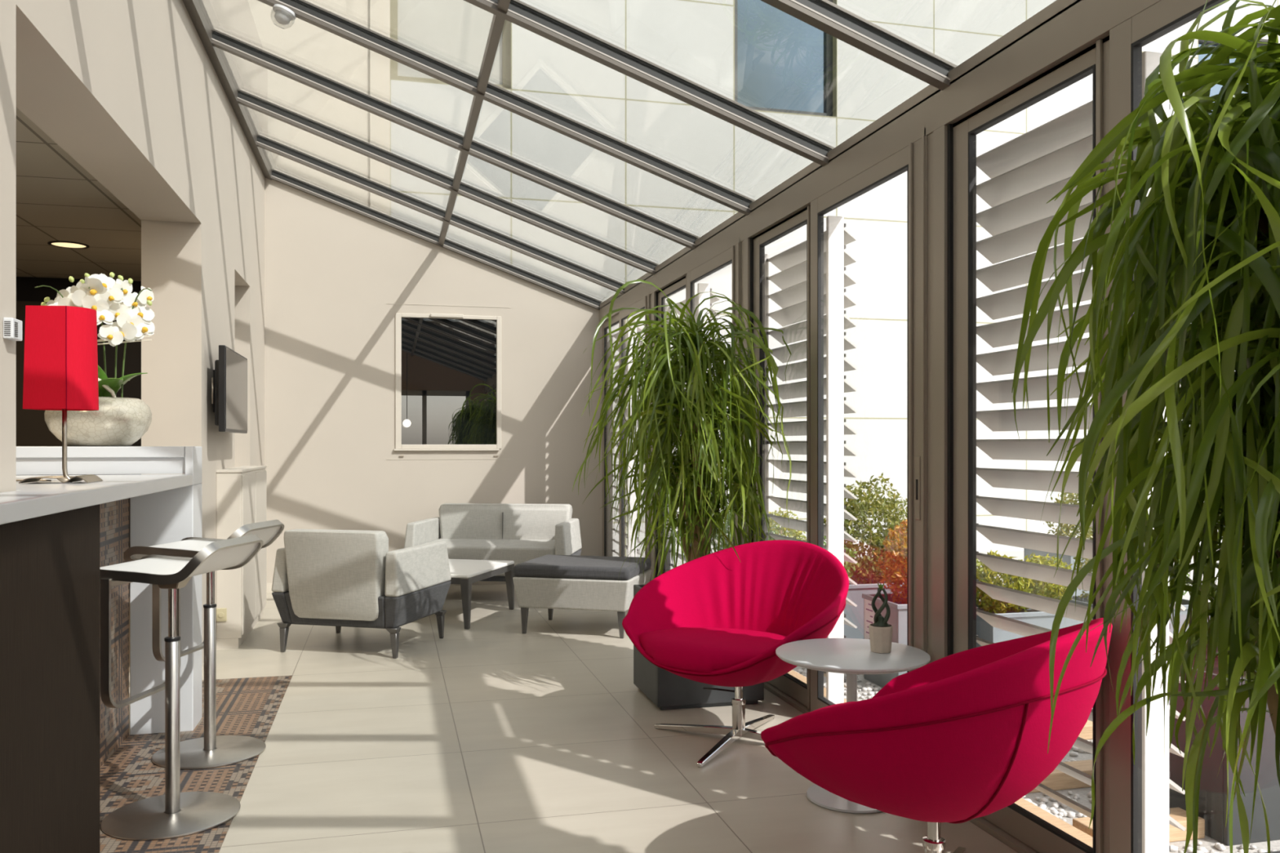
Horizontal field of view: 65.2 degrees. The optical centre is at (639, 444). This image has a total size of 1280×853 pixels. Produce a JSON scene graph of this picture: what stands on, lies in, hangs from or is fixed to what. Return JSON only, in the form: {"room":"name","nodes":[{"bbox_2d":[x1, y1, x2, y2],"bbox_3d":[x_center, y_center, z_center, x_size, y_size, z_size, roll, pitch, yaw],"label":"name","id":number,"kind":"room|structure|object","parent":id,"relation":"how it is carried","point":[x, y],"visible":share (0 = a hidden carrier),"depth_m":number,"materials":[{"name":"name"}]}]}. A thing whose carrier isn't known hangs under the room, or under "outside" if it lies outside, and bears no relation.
{"room":"lobby","nodes":[
{"label":"lobby","id":0,"kind":"room"},
{"bbox_2d":[16,301,79,475],"bbox_3d":[-4.597,0.055,7.527,0.650,2.250,0.120,0,0,-14],"label":"wall pier","id":1,"kind":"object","parent":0,"point":[32,428],"visible":0.11,"depth_m":7.47,"materials":[{"name":"paint"}]},
{"bbox_2d":[16,106,141,280],"bbox_3d":[-4.357,-1.320,3.277,4.346,0.100,8.880,0,0,-14],"label":"ceiling","id":2,"kind":"structure","parent":0,"point":[58,199],"depth_m":5.66,"materials":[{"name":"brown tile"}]},
{"bbox_2d":[48,240,89,248],"bbox_3d":[-3.626,-1.266,6.348,0.230,0.008,0.230,0,0,-14],"label":"recessed light","id":3,"kind":"object","parent":2,"relation":"in","point":[64,244],"visible":1,"depth_m":6.34,"materials":[{"name":"white"}]},
{"bbox_2d":[51,242,85,248],"bbox_3d":[-3.626,-1.268,6.348,0.196,0.001,0.196,0,0,-14],"label":"diffuser","id":4,"kind":"object","parent":3,"relation":"attached to","point":[64,245],"depth_m":6.36,"materials":[{"name":"white"}]},
{"bbox_2d":[16,276,141,596],"bbox_3d":[-4.345,-0.045,3.229,4.346,2.450,8.980,0,0,-14],"label":"wall","id":5,"kind":"structure","parent":0,"point":[26,291],"depth_m":7.72,"materials":[{"name":"black paint"}]},
{"bbox_2d":[16,457,184,475],"bbox_3d":[-2.597,0.087,3.946,1.486,0.068,0.020,0,0,-14],"label":"backsplash","id":6,"kind":"structure","parent":5,"relation":"attached to","point":[148,465],"depth_m":4.04,"materials":[{"name":"white paint"}]},
{"bbox_2d":[44,396,151,446],"bbox_3d":[-2.257,-0.093,4.176,0.396,0.200,0.396,0,0,-14],"label":"bowl","id":7,"kind":"object","parent":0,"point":[122,421],"depth_m":4.04,"materials":[{"name":"ceramic"}]},
{"bbox_2d":[0,0,267,666],"bbox_3d":[-1.864,-0.970,2.873,0.292,4.300,10.880,0,0,-14],"label":"wall","id":8,"kind":"structure","parent":0,"point":[131,91],"depth_m":5.02,"materials":[{"name":"paint"}]},
{"bbox_2d":[3,317,22,341],"bbox_3d":[-1.633,-0.300,2.605,0.026,0.054,0.071,0,0,-14],"label":"thermostat","id":9,"kind":"object","parent":8,"relation":"attached to","point":[12,327],"visible":1,"depth_m":2.58,"materials":[{"name":"white paint"}]},
{"bbox_2d":[211,345,247,433],"bbox_3d":[-2.390,-0.302,5.792,0.110,0.466,0.870,0,0,-14],"label":"television","id":10,"kind":"object","parent":8,"relation":"attached to","point":[229,380],"visible":1,"depth_m":5.58,"materials":[{"name":"black plastic"}]},
{"bbox_2d":[264,177,602,583],"bbox_3d":[-1.684,-0.502,8.424,2.762,3.365,0.200,0,0,-14],"label":"wall","id":11,"kind":"structure","parent":0,"point":[335,277],"depth_m":8.21,"materials":[{"name":"paint"}]},
{"bbox_2d":[266,581,506,592],"bbox_3d":[-1.611,1.145,8.338,2.862,0.070,0.022,0,0,-14],"label":"baseboard","id":12,"kind":"structure","parent":11,"relation":"attached to","point":[268,586],"depth_m":8.39,"materials":[{"name":"beige paint"}]},
{"bbox_2d":[393,303,511,459],"bbox_3d":[-1.591,-0.517,8.352,1.020,1.285,0.085,0,0,-14],"label":"window","id":13,"kind":"structure","parent":11,"relation":"in","point":[448,366],"depth_m":8.35,"materials":[{"name":"black glass"}]},
{"bbox_2d":[99,584,1017,852],"bbox_3d":[-2.536,1.238,2.626,7.560,0.123,11.030,0,0,-14],"label":"floor","id":14,"kind":"structure","parent":0,"point":[490,736],"depth_m":3.75,"materials":[{"name":"tile"}]},
{"bbox_2d":[0,446,202,852],"bbox_3d":[-1.501,0.594,2.118,0.320,1.172,4.440,0,0,-14],"label":"bar counter","id":15,"kind":"object","parent":14,"relation":"on","point":[57,732],"visible":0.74,"depth_m":2.62,"materials":[{"name":"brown wood"}]},
{"bbox_2d":[0,474,192,524],"bbox_3d":[-2.058,0.144,1.870,1.520,0.045,4.230,0,0,-14],"label":"countertop","id":16,"kind":"structure","parent":15,"relation":"on","point":[36,499],"depth_m":2.79,"materials":[{"name":"white stone"}]},
{"bbox_2d":[16,305,102,483],"bbox_3d":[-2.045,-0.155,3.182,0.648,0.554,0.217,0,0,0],"label":"table lamp","id":17,"kind":"object","parent":16,"relation":"on","point":[60,362],"visible":0.98,"depth_m":3.11,"materials":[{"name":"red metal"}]},
{"bbox_2d":[16,446,185,475],"bbox_3d":[-2.631,0.065,4.085,1.486,0.113,0.335,0,0,-14],"label":"bar ledge","id":18,"kind":"object","parent":16,"relation":"on","point":[30,460],"visible":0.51,"depth_m":4.04,"materials":[{"name":"white paint"}]},
{"bbox_2d":[35,271,155,446],"bbox_3d":[-2.239,-0.354,4.156,0.446,0.721,0.414,0,0,28],"label":"potted orchid","id":19,"kind":"object","parent":18,"relation":"on","point":[122,421],"visible":0.7,"depth_m":4.08,"materials":[{"name":"plant"}]},
{"bbox_2d":[16,446,185,457],"bbox_3d":[-2.631,0.030,4.085,1.486,0.045,0.335,0,0,-14],"label":"shelf","id":20,"kind":"object","parent":18,"relation":"attached to","point":[21,451],"depth_m":4.03,"materials":[{"name":"white paint"}]},
{"bbox_2d":[99,534,262,840],"bbox_3d":[-1.482,0.735,3.166,0.466,0.884,0.400,0,0,6],"label":"bar stool","id":21,"kind":"object","parent":14,"relation":"on","point":[187,813],"visible":0.92,"depth_m":3.15,"materials":[{"name":"metal"}]},
{"bbox_2d":[123,519,284,769],"bbox_3d":[-1.643,0.735,3.815,0.466,0.884,0.400,0,0,6],"label":"bar stool","id":22,"kind":"object","parent":14,"relation":"on","point":[210,751],"visible":0.63,"depth_m":3.79,"materials":[{"name":"metal"}]},
{"bbox_2d":[216,465,266,649],"bbox_3d":[-2.511,0.663,6.339,0.142,1.034,1.192,0,0,-14],"label":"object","id":23,"kind":"object","parent":14,"relation":"on","point":[241,491],"visible":0.91,"depth_m":5.78,"materials":[{"name":"beige paint"}]},
{"bbox_2d":[216,608,226,622],"bbox_3d":[-2.406,0.980,5.749,0.056,0.076,0.014,0,0,-14],"label":"power socket","id":24,"kind":"object","parent":23,"relation":"attached to","point":[221,613],"visible":0.95,"depth_m":5.75,"materials":[{"name":"plastic"}]},
{"bbox_2d":[271,528,451,658],"bbox_3d":[-1.624,0.830,5.865,0.788,0.700,0.742,0,0,14],"label":"armchair","id":25,"kind":"object","parent":14,"relation":"on","point":[339,579],"visible":1,"depth_m":5.55,"materials":[{"name":"grey fabric"}]},
{"bbox_2d":[448,559,514,629],"bbox_3d":[-1.390,1.006,6.868,0.810,0.347,0.810,0,0,14],"label":"coffee table","id":26,"kind":"object","parent":14,"relation":"on","point":[464,572],"visible":0.44,"depth_m":6.72,"materials":[{"name":"white laminate"}]},
{"bbox_2d":[404,502,582,581],"bbox_3d":[-1.116,0.830,7.758,1.238,0.700,0.742,0,0,6],"label":"sofa","id":27,"kind":"object","parent":14,"relation":"on","point":[519,533],"visible":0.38,"depth_m":7.92,"materials":[{"name":"grey fabric"}]},
{"bbox_2d":[419,538,555,576],"bbox_3d":[-1.123,0.868,7.695,1.066,0.225,0.582,0,0,6],"label":"seat cushion","id":28,"kind":"object","parent":27,"relation":"on","point":[517,550],"depth_m":7.42,"materials":[{"name":"grey fabric"}]},
{"bbox_2d":[512,555,651,638],"bbox_3d":[-0.356,0.963,6.406,0.747,0.435,0.617,0,0,14],"label":"ottoman","id":29,"kind":"object","parent":14,"relation":"on","point":[549,582],"visible":0.88,"depth_m":6.14,"materials":[{"name":"grey fabric"}]},
{"bbox_2d":[513,555,651,580],"bbox_3d":[-0.356,0.783,6.406,0.747,0.076,0.617,0,0,14],"label":"cushion","id":30,"kind":"object","parent":29,"relation":"on","point":[546,567],"depth_m":6.17,"materials":[{"name":"grey fabric"}]},
{"bbox_2d":[607,320,644,557],"bbox_3d":[-0.131,0.110,8.318,0.153,2.180,0.900,0,0,-14],"label":"screen","id":31,"kind":"object","parent":14,"relation":"on","point":[633,498],"visible":0.29,"depth_m":8.53,"materials":[{"name":"metal"}]},
{"bbox_2d":[572,279,791,710],"bbox_3d":[0.137,0.211,4.652,0.913,1.939,1.171,0,0,-14],"label":"plant","id":32,"kind":"object","parent":14,"relation":"on","point":[687,484],"visible":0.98,"depth_m":4.52,"materials":[{"name":"green plant"}]},
{"bbox_2d":[665,283,720,572],"bbox_3d":[0.319,0.110,6.525,0.153,2.180,0.900,0,0,-14],"label":"screen","id":33,"kind":"object","parent":14,"relation":"on","point":[701,287],"visible":0.09,"depth_m":6.15,"materials":[{"name":"metal"}]},
{"bbox_2d":[622,540,848,768],"bbox_3d":[0.404,0.795,3.979,0.807,0.769,0.891,0,0,-33],"label":"lounge chair","id":34,"kind":"object","parent":14,"relation":"on","point":[717,618],"visible":0.91,"depth_m":4.09,"materials":[{"name":"fabric"}]},
{"bbox_2d":[639,626,786,672],"bbox_3d":[0.346,0.805,3.923,0.644,0.136,0.628,0,0,40],"label":"seat cushion","id":35,"kind":"object","parent":34,"relation":"on","point":[670,649],"depth_m":3.72,"materials":[{"name":"fabric"}]},
{"bbox_2d":[764,215,857,704],"bbox_3d":[0.770,0.110,4.733,0.153,2.180,0.900,0,0,-14],"label":"louvered shutter","id":36,"kind":"object","parent":14,"relation":"on","point":[792,262],"visible":0.62,"depth_m":4.39,"materials":[{"name":"metal"}]},
{"bbox_2d":[775,638,930,813],"bbox_3d":[0.708,0.938,3.340,0.504,0.485,0.504,0,0,-14],"label":"side table","id":37,"kind":"object","parent":14,"relation":"on","point":[852,657],"visible":0.57,"depth_m":3.28,"materials":[{"name":"white paint"}]},
{"bbox_2d":[868,582,893,653],"bbox_3d":[0.808,0.579,3.353,0.075,0.231,0.075,0,0,-14],"label":"potted succulent","id":38,"kind":"object","parent":37,"relation":"on","point":[880,632],"visible":1,"depth_m":3.33,"materials":[{"name":"green plant"}]},
{"bbox_2d":[764,681,1038,852],"bbox_3d":[1.034,1.170,3.497,0.180,0.020,10.680,0,0,-14],"label":"door track","id":39,"kind":"object","parent":14,"relation":"on","point":[996,832],"depth_m":3.05,"materials":[{"name":"beige metal"}]},
{"bbox_2d":[602,315,625,556],"bbox_3d":[-0.227,0.056,8.277,0.034,2.208,0.770,0,0,-14],"label":"door","id":40,"kind":"structure","parent":39,"relation":"on","point":[615,321],"depth_m":8.56,"materials":[{"name":"beige metal"}]},
{"bbox_2d":[618,293,649,558],"bbox_3d":[-0.042,0.056,7.441,0.034,2.208,0.959,0,0,-14],"label":"door","id":41,"kind":"structure","parent":39,"relation":"on","point":[643,304],"depth_m":7.82,"materials":[{"name":"beige metal"}]},
{"bbox_2d":[649,276,685,581],"bbox_3d":[0.204,0.042,6.544,0.055,2.240,0.922,0,0,-14],"label":"post","id":42,"kind":"object","parent":39,"relation":"on","point":[653,296],"visible":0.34,"depth_m":6.86,"materials":[{"name":"beige metal"}]},
{"bbox_2d":[657,275,686,576],"bbox_3d":[0.224,0.056,6.485,0.034,2.208,0.770,0,0,-14],"label":"door","id":43,"kind":"structure","parent":39,"relation":"on","point":[681,285],"depth_m":6.75,"materials":[{"name":"beige metal"}]},
{"bbox_2d":[686,242,739,546],"bbox_3d":[0.409,0.056,5.648,0.034,2.208,0.959,0,0,-14],"label":"door","id":44,"kind":"structure","parent":39,"relation":"on","point":[731,255],"depth_m":5.45,"materials":[{"name":"beige metal"}]},
{"bbox_2d":[739,208,806,544],"bbox_3d":[0.655,0.042,4.752,0.055,2.240,0.922,0,0,-14],"label":"post","id":45,"kind":"object","parent":39,"relation":"on","point":[746,246],"visible":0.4,"depth_m":5.09,"materials":[{"name":"beige metal"}]},
{"bbox_2d":[753,204,810,709],"bbox_3d":[0.674,0.056,4.692,0.034,2.208,0.770,0,0,-14],"label":"door","id":46,"kind":"structure","parent":39,"relation":"on","point":[787,683],"depth_m":4.70,"materials":[{"name":"beige metal"}]},
{"bbox_2d":[810,135,925,711],"bbox_3d":[0.859,0.056,3.856,0.034,2.208,0.959,0,0,-14],"label":"door","id":47,"kind":"structure","parent":39,"relation":"on","point":[911,159],"depth_m":3.48,"materials":[{"name":"beige metal"}]},
{"bbox_2d":[924,35,1109,664],"bbox_3d":[1.105,0.042,2.959,0.055,2.240,0.922,0,0,-14],"label":"post","id":48,"kind":"object","parent":39,"relation":"on","point":[940,143],"visible":0.49,"depth_m":3.31,"materials":[{"name":"beige metal"}]},
{"bbox_2d":[953,39,1109,852],"bbox_3d":[1.124,0.056,2.900,0.034,2.208,0.770,0,0,-14],"label":"door","id":49,"kind":"structure","parent":39,"relation":"on","point":[1042,837],"depth_m":3.18,"materials":[{"name":"beige metal"}]},
{"bbox_2d":[1109,0,1230,852],"bbox_3d":[1.309,0.056,2.064,0.034,2.208,0.959,0,0,-14],"label":"door","id":50,"kind":"structure","parent":39,"relation":"on","point":[1127,38],"depth_m":2.47,"materials":[{"name":"beige metal"}]},
{"bbox_2d":[760,617,1112,852],"bbox_3d":[0.764,0.795,2.562,0.807,0.769,0.891,0,0,23],"label":"lounge chair","id":51,"kind":"object","parent":14,"relation":"on","point":[962,736],"visible":0.97,"depth_m":2.24,"materials":[{"name":"red fabric"}]},
{"bbox_2d":[813,701,856,711],"bbox_3d":[0.697,0.805,2.607,0.628,0.136,0.644,0,0,40],"label":"seat cushion","id":52,"kind":"object","parent":51,"relation":"on","point":[837,704],"depth_m":2.85,"materials":[{"name":"fabric"}]},
{"bbox_2d":[976,51,1186,852],"bbox_3d":[1.220,0.110,2.941,0.153,2.180,0.900,0,0,-14],"label":"louvered shutter","id":53,"kind":"object","parent":14,"relation":"on","point":[1026,171],"visible":0.32,"depth_m":3.06,"materials":[{"name":"metal"}]},
{"bbox_2d":[1011,0,1279,852],"bbox_3d":[0.980,0.208,1.444,0.829,1.944,0.835,0,0,-24],"label":"plant","id":54,"kind":"object","parent":14,"relation":"on","point":[1202,250],"visible":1,"depth_m":1.39,"materials":[{"name":"green plant"}]},
{"bbox_2d":[182,0,957,310],"bbox_3d":[-0.255,-1.701,2.951,2.867,1.088,11.137,0,0,-14],"label":"roof frame","id":55,"kind":"structure","parent":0,"point":[827,16],"depth_m":5.04,"materials":[{"name":"grey metal"}]},
{"bbox_2d":[271,4,296,28],"bbox_3d":[-1.610,-1.930,4.515,0.108,0.095,0.106,0,0,2],"label":"smoke detector","id":56,"kind":"object","parent":55,"relation":"attached to","point":[283,15],"visible":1,"depth_m":4.49,"materials":[{"name":"white paint"}]},
{"bbox_2d":[599,0,1160,324],"bbox_3d":[1.044,-1.123,3.500,0.200,0.177,10.680,0,0,-14],"label":"beam","id":57,"kind":"structure","parent":55,"relation":"attached to","point":[1064,28],"depth_m":3.36,"materials":[{"name":"beige metal"}]},
{"bbox_2d":[868,624,893,653],"bbox_3d":[0.808,0.650,3.353,0.075,0.088,0.075,0,0,-14],"label":"pot","id":58,"kind":"object","parent":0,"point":[880,635],"depth_m":3.32,"materials":[{"name":"beige ceramic"}]},
{"bbox_2d":[670,549,1279,852],"bbox_3d":[11.107,1.308,4.955,20.040,0.145,16.200,0,0,-14],"label":"ground","id":59,"kind":"structure","parent":0,"point":[1208,843],"depth_m":3.51,"materials":[{"name":"grey gravel"}]},
{"bbox_2d":[711,510,731,551],"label":"planter","id":60,"kind":"object","parent":59,"relation":"on","point":[726,525],"depth_m":7.54,"materials":[{"name":"metal"}]},
{"bbox_2d":[247,0,1279,560],"bbox_3d":[4.013,-3.220,11.731,22.500,9.200,0.500,0,0,-14],"label":"building","id":61,"kind":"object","parent":59,"relation":"on","point":[754,54],"visible":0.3,"depth_m":10.64,"materials":[{"name":"white concrete"}]},
{"bbox_2d":[768,506,806,541],"label":"bush","id":62,"kind":"object","parent":59,"relation":"on","point":[793,534],"depth_m":7.62,"materials":[{"name":"plant"}]},
{"bbox_2d":[823,472,906,639],"bbox_3d":[1.446,0.704,6.260,1.007,1.063,0.762,0,0,-14],"label":"potted shrub","id":63,"kind":"object","parent":59,"relation":"on","point":[864,573],"visible":0.34,"depth_m":6.12,"materials":[{"name":"plant"}]},
{"bbox_2d":[862,519,906,687],"bbox_3d":[1.439,0.803,5.158,0.468,0.865,0.420,0,0,-14],"label":"planter","id":64,"kind":"object","parent":59,"relation":"on","point":[897,602],"visible":0.2,"depth_m":5.11,"materials":[{"name":"metal"}]},
{"bbox_2d":[866,603,872,633],"bbox_3d":[1.193,0.921,5.200,0.001,0.187,0.075,0,0,-14],"label":"print","id":65,"kind":"object","parent":64,"relation":"attached to","point":[868,607],"depth_m":5.20},
{"bbox_2d":[787,670,1093,848],"bbox_3d":[1.016,1.208,4.225,0.080,0.055,7.300,0,0,-14],"label":"sleeper","id":66,"kind":"object","parent":59,"relation":"on","point":[1052,820],"visible":0.02,"depth_m":3.16,"materials":[{"name":"beige wood"}]},
{"bbox_2d":[976,550,1084,647],"bbox_3d":[1.995,0.895,5.264,0.623,0.680,0.422,0,0,-14],"label":"planter","id":67,"kind":"object","parent":59,"relation":"on","point":[984,630],"visible":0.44,"depth_m":5.14,"materials":[{"name":"metal"}]},
{"bbox_2d":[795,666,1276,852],"bbox_3d":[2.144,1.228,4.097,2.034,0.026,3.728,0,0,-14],"label":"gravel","id":68,"kind":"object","parent":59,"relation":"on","point":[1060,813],"visible":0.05,"depth_m":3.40,"materials":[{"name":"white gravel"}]},
{"bbox_2d":[1023,548,1085,570],"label":"planter","id":69,"kind":"object","parent":59,"relation":"on","point":[1068,560],"depth_m":8.09,"materials":[{"name":"metal"}]},
{"bbox_2d":[1028,760,1093,793],"bbox_3d":[1.657,1.204,3.664,0.840,0.062,0.110,0,0,-14],"label":"sleeper","id":70,"kind":"object","parent":59,"relation":"on","point":[1056,780],"visible":0.04,"depth_m":3.58,"materials":[{"name":"beige wood"}]},
{"bbox_2d":[1043,521,1080,537],"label":"planter","id":71,"kind":"object","parent":59,"relation":"on","point":[1066,527],"depth_m":8.17,"materials":[{"name":"plant"}]},
{"bbox_2d":[1050,492,1079,505],"label":"bush","id":72,"kind":"object","parent":59,"relation":"on","point":[1070,495],"depth_m":8.22,"materials":[{"name":"plant"}]},
{"bbox_2d":[1072,588,1089,595],"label":"planter","id":73,"kind":"object","parent":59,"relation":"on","point":[1078,592],"depth_m":7.88,"materials":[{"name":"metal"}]},
{"bbox_2d":[1078,720,1093,739],"bbox_3d":[1.536,1.204,4.149,0.840,0.062,0.110,0,0,-14],"label":"sleeper","id":74,"kind":"object","parent":59,"relation":"on","point":[1086,733],"visible":0.11,"depth_m":4.18,"materials":[{"name":"beige wood"}]},
{"bbox_2d":[1086,526,1093,539],"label":"planter","id":75,"kind":"object","parent":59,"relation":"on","point":[1091,527],"depth_m":8.09,"materials":[{"name":"plant"}]},
{"bbox_2d":[1072,807,1204,842],"bbox_3d":[1.563,1.204,3.135,0.400,0.062,0.110,0,0,-14],"label":"sleeper","id":76,"kind":"object","parent":59,"relation":"on","point":[1179,815],"visible":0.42,"depth_m":3.11,"materials":[{"name":"beige wood"}]},
{"bbox_2d":[1068,529,1209,642],"bbox_3d":[2.672,0.819,5.455,0.691,0.832,0.463,0,0,-14],"label":"planter","id":77,"kind":"object","parent":59,"relation":"on","point":[1080,600],"visible":0.02,"depth_m":5.40,"materials":[{"name":"metal"}]},
{"bbox_2d":[1168,578,1279,845],"bbox_3d":[2.155,0.772,3.417,0.868,0.926,0.522,0,0,-14],"label":"planter","id":78,"kind":"object","parent":59,"relation":"on","point":[1212,804],"visible":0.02,"depth_m":3.11,"materials":[{"name":"metal"}]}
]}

